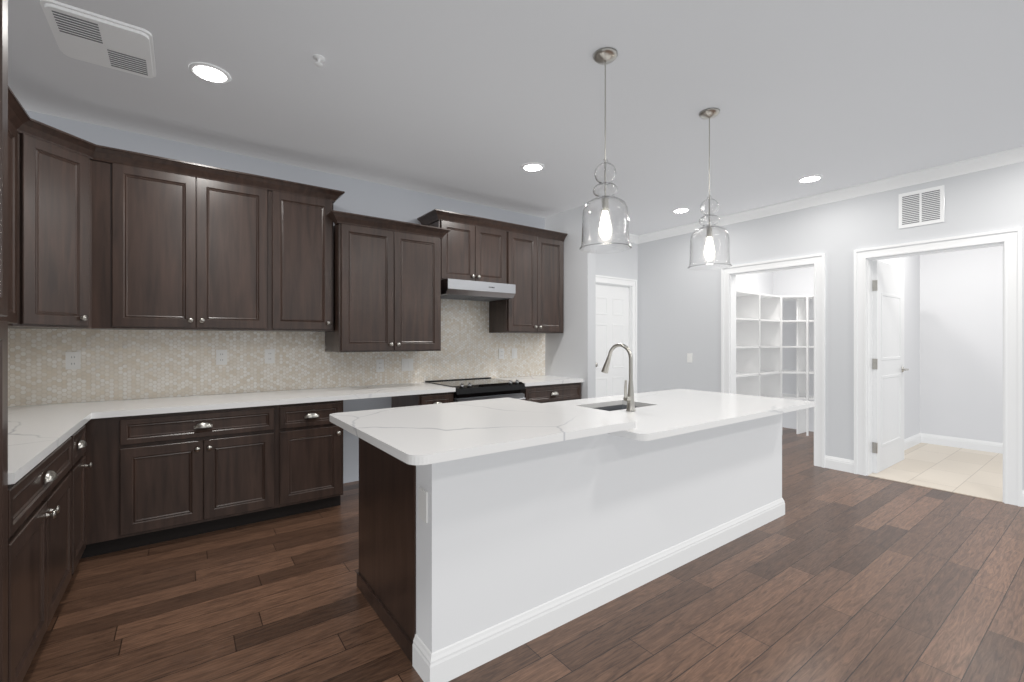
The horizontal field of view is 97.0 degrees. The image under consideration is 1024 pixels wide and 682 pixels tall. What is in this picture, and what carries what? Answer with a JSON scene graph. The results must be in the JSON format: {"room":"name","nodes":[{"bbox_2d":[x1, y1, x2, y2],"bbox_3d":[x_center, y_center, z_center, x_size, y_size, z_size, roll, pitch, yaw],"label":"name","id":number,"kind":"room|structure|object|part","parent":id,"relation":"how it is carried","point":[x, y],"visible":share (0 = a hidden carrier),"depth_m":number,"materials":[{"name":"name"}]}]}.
{"room":"kitchen","nodes":[
{"label":"kitchen","id":0,"kind":"room"},
{"bbox_2d":[8,110,637,482],"bbox_3d":[0.167,-0.100,5.325,8.670,2.740,0.120,0,0,-36],"label":"wall","id":1,"kind":"structure","parent":0,"point":[366,198],"depth_m":4.07,"materials":[{"name":"grey paint"}]},
{"bbox_2d":[24,114,103,328],"bbox_3d":[-2.878,-0.643,2.661,0.609,1.126,0.608,0,0,-36],"label":"upper cabinet","id":2,"kind":"object","parent":1,"relation":"attached to","point":[102,237],"depth_m":2.65,"materials":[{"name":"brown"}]},
{"bbox_2d":[104,146,271,330],"bbox_3d":[-2.276,-0.643,3.257,0.905,1.126,0.350,0,0,-36],"label":"upper cabinet","id":3,"kind":"object","parent":1,"relation":"attached to","point":[188,245],"depth_m":3.08,"materials":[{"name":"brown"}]},
{"bbox_2d":[272,178,335,331],"bbox_3d":[-1.724,-0.643,3.658,0.460,1.126,0.350,0,0,-36],"label":"upper cabinet","id":4,"kind":"object","parent":1,"relation":"attached to","point":[302,229],"depth_m":3.52,"materials":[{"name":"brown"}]},
{"bbox_2d":[325,210,450,351],"bbox_3d":[-1.118,-0.462,4.006,1.040,1.103,0.500,0,0,-36],"label":"upper cabinet","id":5,"kind":"object","parent":1,"relation":"attached to","point":[386,285],"visible":1,"depth_m":3.80,"materials":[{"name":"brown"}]},
{"bbox_2d":[417,209,567,332],"bbox_3d":[-0.154,-0.648,4.768,1.635,1.116,0.400,0,0,-36],"label":"upper cabinet","id":6,"kind":"object","parent":1,"relation":"attached to","point":[527,261],"visible":1,"depth_m":4.72,"materials":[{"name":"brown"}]},
{"bbox_2d":[441,279,515,301],"bbox_3d":[-0.418,-0.496,4.514,0.760,0.138,0.503,0,0,-36],"label":"range hood","id":7,"kind":"object","parent":6,"relation":"attached to","point":[456,289],"visible":0.92,"depth_m":4.33,"materials":[{"name":"silver metal"}]},
{"bbox_2d":[596,284,628,396],"bbox_3d":[1.337,0.249,6.122,0.788,2.026,0.106,0,0,-36],"label":"entry door","id":8,"kind":"structure","parent":1,"relation":"in","point":[612,315],"depth_m":6.16,"materials":[{"name":"white wood"}]},
{"bbox_2d":[596,275,636,392],"bbox_3d":[1.346,0.204,6.110,0.984,2.132,0.057,0,0,-36],"label":"trim","id":9,"kind":"structure","parent":1,"relation":"attached to","point":[607,280],"depth_m":6.34,"materials":[{"name":"white"}]},
{"bbox_2d":[629,233,636,243],"bbox_3d":[1.122,-1.424,5.890,1.500,0.092,0.088,0,0,-36],"label":"crown molding","id":10,"kind":"structure","parent":1,"relation":"attached to","point":[632,238],"depth_m":6.30,"materials":[{"name":"white wood"}]},
{"bbox_2d":[8,0,1023,234],"bbox_3d":[2.316,-1.520,2.239,8.820,0.100,7.700,0,0,-36],"label":"ceiling","id":11,"kind":"structure","parent":0,"point":[480,102],"depth_m":2.66,"materials":[{"name":"white paint"}]},
{"bbox_2d":[40,0,155,77],"bbox_3d":[-1.996,-1.456,2.221,0.380,0.027,0.460,0,0,-36],"label":"air vent","id":12,"kind":"object","parent":11,"relation":"attached to","point":[90,37],"visible":0.98,"depth_m":2.17,"materials":[{"name":"white metal"}]},
{"bbox_2d":[189,62,230,83],"bbox_3d":[-1.655,-1.465,2.481,0.190,0.008,0.190,0,0,-36],"label":"recessed light","id":13,"kind":"object","parent":11,"relation":"in","point":[209,72],"visible":1,"depth_m":2.47,"materials":[{"name":"white"}]},
{"bbox_2d":[313,54,324,66],"bbox_3d":[-1.002,-1.451,2.349,0.060,0.036,0.060,0,0,-36],"label":"sprinkler head","id":14,"kind":"object","parent":11,"relation":"attached to","point":[319,59],"visible":1,"depth_m":2.34},
{"bbox_2d":[522,163,543,171],"bbox_3d":[0.176,-1.465,3.824,0.190,0.008,0.190,0,0,-36],"label":"recessed light","id":15,"kind":"object","parent":11,"relation":"in","point":[532,167],"visible":1,"depth_m":3.82,"materials":[{"name":"white"}]},
{"bbox_2d":[579,47,631,253],"bbox_3d":[0.479,-0.972,2.326,0.264,0.995,0.264,0,0,-36],"label":"pendant light","id":16,"kind":"object","parent":11,"relation":"hanging from","point":[605,221],"visible":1,"depth_m":2.26,"materials":[{"name":"grey"}]},
{"bbox_3d":[0.479,-0.705,2.326,0.264,0.461,0.264,0,0,-36],"label":"lamp shade","id":17,"kind":"part","parent":16,"relation":"part of","materials":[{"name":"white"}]},
{"bbox_2d":[672,208,689,212],"bbox_3d":[1.901,-1.465,5.090,0.190,0.008,0.190,0,0,-36],"label":"recessed light","id":18,"kind":"object","parent":11,"relation":"in","point":[681,210],"visible":1,"depth_m":5.08,"materials":[{"name":"white"}]},
{"bbox_2d":[687,108,731,269],"bbox_3d":[1.270,-0.972,2.913,0.264,0.995,0.264,0,0,-36],"label":"pendant light","id":19,"kind":"object","parent":11,"relation":"hanging from","point":[709,244],"visible":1,"depth_m":2.85,"materials":[{"name":"grey"}]},
{"bbox_3d":[1.270,-0.705,2.913,0.264,0.461,0.264,0,0,-36],"label":"lamp shade","id":20,"kind":"part","parent":19,"relation":"part of","materials":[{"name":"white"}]},
{"bbox_2d":[797,175,821,182],"bbox_3d":[2.696,-1.465,4.098,0.190,0.008,0.190,0,0,-36],"label":"recessed light","id":21,"kind":"object","parent":11,"relation":"in","point":[810,178],"visible":1,"depth_m":4.08,"materials":[{"name":"white"}]},
{"bbox_2d":[22,427,1023,681],"bbox_3d":[2.316,1.320,2.239,8.820,0.100,7.700,0,0,-36],"label":"floor","id":22,"kind":"structure","parent":0,"point":[830,575],"depth_m":2.15,"materials":[{"name":"brown wood"}]},
{"bbox_2d":[0,0,7,681],"bbox_3d":[-1.573,0.034,0.928,0.684,2.473,0.750,0,0,-36],"label":"pantry cabinet","id":23,"kind":"object","parent":22,"relation":"on","point":[4,341],"visible":1,"depth_m":1.36,"materials":[{"name":"black wood"}]},
{"bbox_2d":[8,432,75,681],"bbox_3d":[-2.111,0.858,1.626,0.630,0.824,1.008,0,0,-36],"label":"base cabinet","id":24,"kind":"object","parent":22,"relation":"on","point":[41,504],"depth_m":1.71,"materials":[{"name":"black wood"}]},
{"bbox_2d":[76,419,91,566],"bbox_3d":[-2.522,0.858,2.191,0.630,0.824,0.390,0,0,-36],"label":"base cabinet","id":25,"kind":"object","parent":22,"relation":"on","point":[84,434],"depth_m":2.48,"materials":[{"name":"black wood"}]},
{"bbox_2d":[92,417,111,555],"bbox_3d":[-2.819,0.858,2.702,0.746,0.824,0.610,0,0,-36],"label":"base cabinet","id":26,"kind":"object","parent":22,"relation":"on","point":[94,487],"depth_m":2.64,"materials":[{"name":"black wood"}]},
{"bbox_2d":[112,405,279,551],"bbox_3d":[-2.168,0.858,3.163,0.850,0.824,0.630,0,0,-36],"label":"base cabinet","id":27,"kind":"object","parent":22,"relation":"on","point":[177,475],"depth_m":2.88,"materials":[{"name":"black wood"}]},
{"bbox_2d":[8,375,582,484],"bbox_3d":[-0.837,0.427,3.218,4.567,0.035,2.087,0,0,-36],"label":"countertop","id":28,"kind":"structure","parent":27,"relation":"on","point":[37,434],"depth_m":2.84,"materials":[{"name":"stone"}]},
{"bbox_2d":[8,299,544,405],"bbox_3d":[-0.840,-0.009,3.223,4.568,0.838,2.098,0,0,-36],"label":"backsplash","id":29,"kind":"structure","parent":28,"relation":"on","point":[127,364],"depth_m":3.52,"materials":[{"name":"beige tile"}]},
{"bbox_2d":[65,352,80,369],"bbox_3d":[-2.908,0.131,2.998,0.072,0.116,0.008,0,0,-36],"label":"outlet","id":30,"kind":"object","parent":29,"relation":"attached to","point":[72,360],"depth_m":3.00,"materials":[{"name":"white plastic"}]},
{"bbox_2d":[216,350,226,364],"bbox_3d":[-2.236,0.124,3.486,0.072,0.116,0.008,0,0,-36],"label":"outlet","id":31,"kind":"object","parent":29,"relation":"attached to","point":[221,355],"depth_m":3.48,"materials":[{"name":"white plastic"}]},
{"bbox_2d":[265,349,274,363],"bbox_3d":[-1.969,0.124,3.680,0.072,0.116,0.008,0,0,-36],"label":"outlet","id":32,"kind":"object","parent":29,"relation":"attached to","point":[269,353],"depth_m":3.68,"materials":[{"name":"white plastic"}]},
{"bbox_2d":[376,359,383,371],"bbox_3d":[-1.229,0.230,4.218,0.072,0.116,0.008,0,0,-36],"label":"outlet","id":33,"kind":"object","parent":29,"relation":"attached to","point":[379,362],"depth_m":4.22,"materials":[{"name":"white plastic"}]},
{"bbox_2d":[401,359,412,370],"bbox_3d":[-1.011,0.230,4.377,0.118,0.116,0.009,0,0,-36],"label":"outlet","id":34,"kind":"object","parent":29,"relation":"attached to","point":[406,364],"depth_m":4.37,"materials":[{"name":"white plastic"}]},
{"bbox_2d":[499,348,503,358],"bbox_3d":[-0.117,0.140,5.026,0.072,0.116,0.008,0,0,-36],"label":"outlet","id":35,"kind":"object","parent":29,"relation":"attached to","point":[501,350],"depth_m":5.02,"materials":[{"name":"white plastic"}]},
{"bbox_2d":[512,348,516,358],"bbox_3d":[0.029,0.140,5.132,0.072,0.116,0.009,0,0,-36],"label":"outlet","id":36,"kind":"object","parent":29,"relation":"attached to","point":[514,350],"depth_m":5.13,"materials":[{"name":"white plastic"}]},
{"bbox_2d":[280,400,342,517],"bbox_3d":[-1.640,0.858,3.546,0.455,0.824,0.630,0,0,-36],"label":"base cabinet","id":37,"kind":"object","parent":22,"relation":"on","point":[311,446],"depth_m":3.30,"materials":[{"name":"black wood"}]},
{"bbox_2d":[392,392,453,407],"bbox_3d":[-0.823,0.858,4.140,0.334,0.824,0.630,0,0,-36],"label":"base cabinet","id":38,"kind":"object","parent":22,"relation":"on","point":[447,397],"depth_m":3.92,"materials":[{"name":"black wood"}]},
{"bbox_2d":[425,377,525,401],"bbox_3d":[-0.346,0.822,4.423,0.762,0.896,0.697,0,0,-36],"label":"range","id":39,"kind":"object","parent":22,"relation":"on","point":[472,389],"visible":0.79,"depth_m":4.26,"materials":[{"name":"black metal"}]},
{"bbox_2d":[523,382,580,402],"bbox_3d":[0.256,0.858,4.924,0.790,0.824,0.630,0,0,-36],"label":"base cabinet","id":40,"kind":"object","parent":22,"relation":"on","point":[567,391],"depth_m":4.66,"materials":[{"name":"black wood"}]},
{"bbox_2d":[357,414,784,681],"bbox_3d":[0.594,0.834,2.832,2.840,0.872,0.875,0,0,-36],"label":"kitchen island","id":41,"kind":"object","parent":22,"relation":"on","point":[468,564],"visible":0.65,"depth_m":2.03,"materials":[{"name":"white wood"}]},
{"bbox_2d":[329,389,814,464],"bbox_3d":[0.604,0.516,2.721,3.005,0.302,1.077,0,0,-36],"label":"island countertop","id":42,"kind":"structure","parent":41,"relation":"on","point":[426,434],"depth_m":2.17,"materials":[{"name":"stone"}]},
{"bbox_2d":[601,343,635,411],"bbox_3d":[0.646,0.219,2.821,0.094,0.411,0.260,0,0,-36],"label":"faucet","id":43,"kind":"object","parent":42,"relation":"on","point":[629,398],"visible":1,"depth_m":2.74,"materials":[{"name":"grey metal"}]},
{"bbox_2d":[736,290,779,397],"bbox_3d":[3.288,0.330,6.091,1.798,1.880,0.368,0,0,-36],"label":"pantry shelving","id":44,"kind":"object","parent":22,"relation":"on","point":[759,346],"depth_m":5.99,"materials":[{"name":"white wood"}]},
{"bbox_2d":[780,295,813,435],"bbox_3d":[4.204,0.330,5.843,0.609,1.880,1.110,0,0,-36],"label":"pantry shelving","id":45,"kind":"object","parent":22,"relation":"on","point":[802,372],"depth_m":6.18,"materials":[{"name":"white wood"}]},
{"bbox_2d":[545,204,595,398],"bbox_3d":[0.649,-0.100,5.163,0.120,2.740,0.710,0,0,-36],"label":"wall","id":46,"kind":"structure","parent":0,"point":[570,351],"depth_m":4.99,"materials":[{"name":"white paint"}]},
{"bbox_2d":[736,271,775,294],"bbox_3d":[3.192,-0.100,6.324,1.920,2.740,0.120,0,0,-36],"label":"wall","id":47,"kind":"structure","parent":0,"point":[763,283],"depth_m":6.50,"materials":[{"name":"white paint"}]},
{"bbox_2d":[776,267,813,431],"bbox_3d":[4.388,-0.100,6.210,0.120,2.740,1.470,0,0,-36],"label":"wall","id":48,"kind":"structure","parent":0,"point":[800,281],"depth_m":6.56,"materials":[{"name":"white paint"}]},
{"bbox_2d":[638,162,1023,490],"bbox_3d":[4.051,-0.100,3.407,0.120,2.740,7.550,0,0,-36],"label":"wall","id":49,"kind":"structure","parent":0,"point":[679,310],"depth_m":4.55,"materials":[{"name":"white paint"}]},
{"bbox_2d":[687,353,692,362],"bbox_3d":[2.262,0.215,5.759,0.009,0.116,0.072,0,0,-36],"label":"switch plate","id":50,"kind":"object","parent":49,"relation":"attached to","point":[689,357],"visible":1,"depth_m":5.75,"materials":[{"name":"white plastic"}]},
{"bbox_2d":[721,253,824,467],"bbox_3d":[2.870,0.194,5.009,0.147,2.152,1.074,0,0,-36],"label":"trim","id":51,"kind":"structure","parent":49,"relation":"attached to","point":[728,275],"depth_m":4.76,"materials":[{"name":"white wood"}]},
{"bbox_2d":[637,146,1023,243],"bbox_3d":[3.967,-1.424,3.346,0.088,0.092,7.550,0,0,-36],"label":"crown molding","id":52,"kind":"structure","parent":49,"relation":"attached to","point":[995,160],"depth_m":4.24,"materials":[{"name":"white wood"}]},
{"bbox_2d":[872,260,908,472],"bbox_3d":[3.831,0.245,4.562,0.879,2.030,0.088,0,0,-36],"label":"laundry door","id":53,"kind":"structure","parent":49,"relation":"in","point":[888,369],"depth_m":4.50,"materials":[{"name":"white wood"}]},
{"bbox_2d":[899,185,943,228],"bbox_3d":[3.571,-1.165,3.954,0.013,0.310,0.300,0,0,-36],"label":"air vent","id":54,"kind":"object","parent":49,"relation":"in","point":[921,207],"visible":1,"depth_m":3.95,"materials":[{"name":"white metal"}]},
{"bbox_2d":[854,227,1022,506],"bbox_3d":[3.646,0.199,3.941,0.147,2.142,1.074,0,0,-36],"label":"trim","id":55,"kind":"structure","parent":49,"relation":"attached to","point":[1010,241],"depth_m":3.62,"materials":[{"name":"white wood"}]},
{"bbox_2d":[1022,490,1023,506],"bbox_3d":[5.067,1.209,1.894,0.015,0.122,3.908,0,0,-36],"label":"baseboard","id":56,"kind":"structure","parent":49,"relation":"attached to","point":[1022,490],"depth_m":3.47,"materials":[{"name":"white wood"}]},
{"bbox_2d":[878,255,919,438],"bbox_3d":[4.258,-0.100,5.121,2.230,2.740,0.120,0,0,-36],"label":"wall","id":57,"kind":"structure","parent":0,"point":[911,264],"depth_m":5.44,"materials":[{"name":"white paint"}]},
{"bbox_2d":[904,433,921,449],"bbox_3d":[4.249,1.209,5.031,2.110,0.122,0.015,0,0,-36],"label":"baseboard","id":58,"kind":"structure","parent":57,"relation":"attached to","point":[916,439],"depth_m":5.44,"materials":[{"name":"white wood"}]},
{"bbox_2d":[868,443,1002,501],"bbox_3d":[4.608,1.267,4.436,2.229,0.006,1.400,0,0,-36],"label":"floor","id":59,"kind":"structure","parent":0,"point":[973,473],"depth_m":4.42,"materials":[{"name":"beige tile"}]},
{"bbox_2d":[920,246,1002,442],"bbox_3d":[5.560,-0.100,5.115,0.130,2.740,1.380,0,0,-36],"label":"wall","id":60,"kind":"structure","parent":0,"point":[953,341],"depth_m":5.35,"materials":[{"name":"white paint"}]},
{"bbox_2d":[922,433,1002,453],"bbox_3d":[5.506,1.209,5.082,0.015,0.122,1.350,0,0,-36],"label":"baseboard","id":61,"kind":"structure","parent":60,"relation":"attached to","point":[995,447],"depth_m":5.33,"materials":[{"name":"white wood"}]},
{"bbox_3d":[-1.170,-0.100,-0.312,0.120,2.740,7.670,0,0,-36],"label":"wall","id":62,"kind":"structure","parent":0,"visible":0},
{"bbox_2d":[0,98,23,327],"bbox_3d":[-2.586,-0.643,2.040,0.351,1.126,0.740,0,0,-36],"label":"upper cabinet","id":63,"kind":"object","parent":62,"relation":"attached to","point":[15,318],"depth_m":2.40,"materials":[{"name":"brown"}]}
]}

